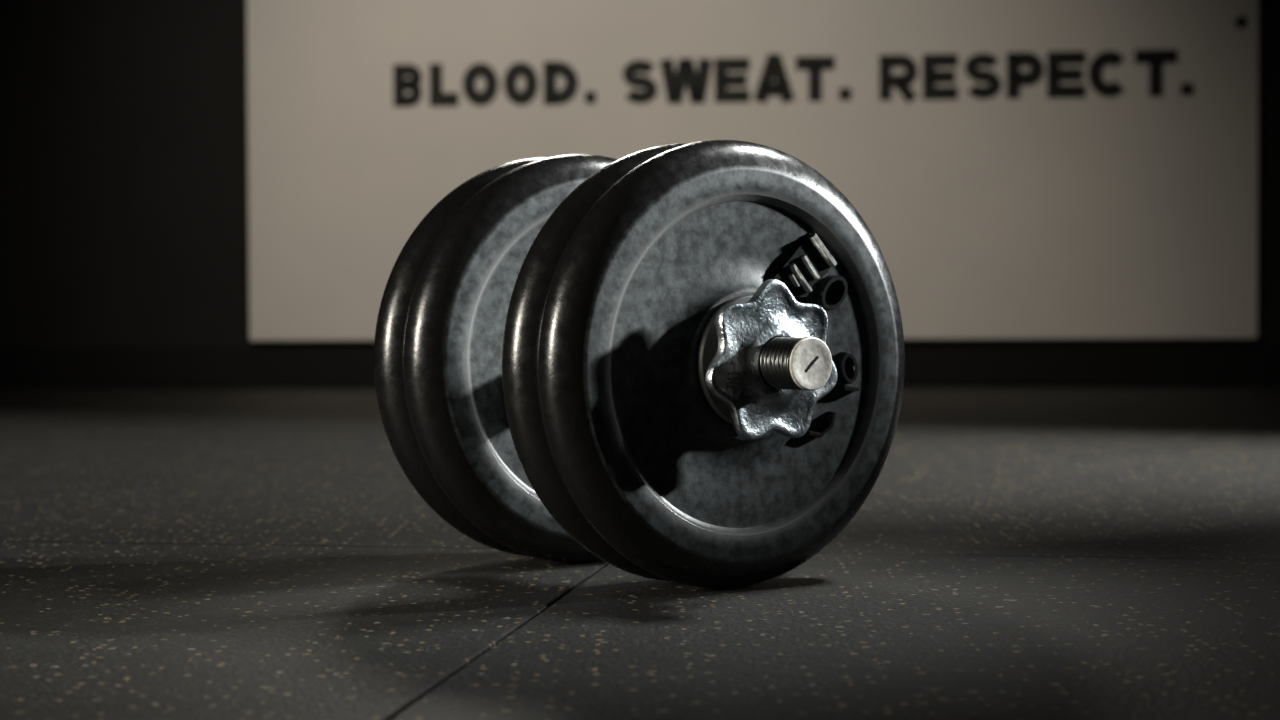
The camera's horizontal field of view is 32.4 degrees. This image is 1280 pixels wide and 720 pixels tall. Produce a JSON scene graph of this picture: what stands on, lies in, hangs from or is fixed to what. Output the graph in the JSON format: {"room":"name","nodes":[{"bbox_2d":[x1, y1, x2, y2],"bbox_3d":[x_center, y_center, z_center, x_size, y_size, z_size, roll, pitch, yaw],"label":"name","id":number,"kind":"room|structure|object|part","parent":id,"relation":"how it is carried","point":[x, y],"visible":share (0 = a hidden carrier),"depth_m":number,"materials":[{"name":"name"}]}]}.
{"room":"gym","nodes":[
{"label":"gym","id":0,"kind":"room"},
{"bbox_2d":[0,385,1279,719],"bbox_3d":[0.142,0.090,2.250,7.678,0.012,7.678,0,2,9],"label":"floor","id":1,"kind":"structure","parent":0,"point":[255,552],"depth_m":1.14,"materials":[{"name":"rubber"}]},
{"bbox_2d":[374,140,904,587],"bbox_3d":[-0.002,0.001,1.198,0.230,0.230,0.299,-1,2,-35],"label":"dumbbell","id":2,"kind":"object","parent":1,"relation":"on","point":[684,364],"visible":1,"depth_m":1.12,"materials":[{"name":"black metal"}]},
{"bbox_3d":[-0.050,-0.001,1.266,0.230,0.230,0.033,-50,27,-23],"label":"weight plate","id":3,"kind":"part","parent":2,"relation":"part of","materials":[{"name":"black metal"}]},
{"bbox_3d":[-0.031,-0.001,1.240,0.230,0.230,0.033,35,-18,-30],"label":"weight plate","id":4,"kind":"part","parent":2,"relation":"part of","materials":[{"name":"black metal"}]},
{"bbox_3d":[0.028,0.002,1.157,0.230,0.230,0.033,17,-9,-34],"label":"weight plate","id":5,"kind":"part","parent":2,"relation":"part of","materials":[{"name":"black metal"}]},
{"bbox_3d":[0.046,0.002,1.130,0.230,0.230,0.033,-1,2,-35],"label":"weight plate","id":6,"kind":"part","parent":2,"relation":"part of","materials":[{"name":"black metal"}]},
{"bbox_2d":[0,0,1279,346],"bbox_3d":[-0.156,-1.459,3.704,6.200,3.000,0.138,0,2,4],"label":"wall","id":7,"kind":"structure","parent":0,"point":[124,206],"depth_m":3.72,"materials":[{"name":"grey paint"}]},
{"bbox_2d":[0,344,1279,386],"bbox_3d":[-0.155,0.010,3.666,6.200,0.066,0.026,0,2,4],"label":"baseboard","id":8,"kind":"structure","parent":7,"relation":"attached to","point":[925,365],"depth_m":3.67,"materials":[{"name":"black"}]},
{"bbox_2d":[247,0,1258,340],"bbox_3d":[0.172,-0.683,3.622,1.663,1.300,0.028,0,2,4],"label":"board","id":9,"kind":"object","parent":7,"relation":"attached to","point":[1016,169],"visible":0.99,"depth_m":3.61,"materials":[{"name":"white"}]}
]}

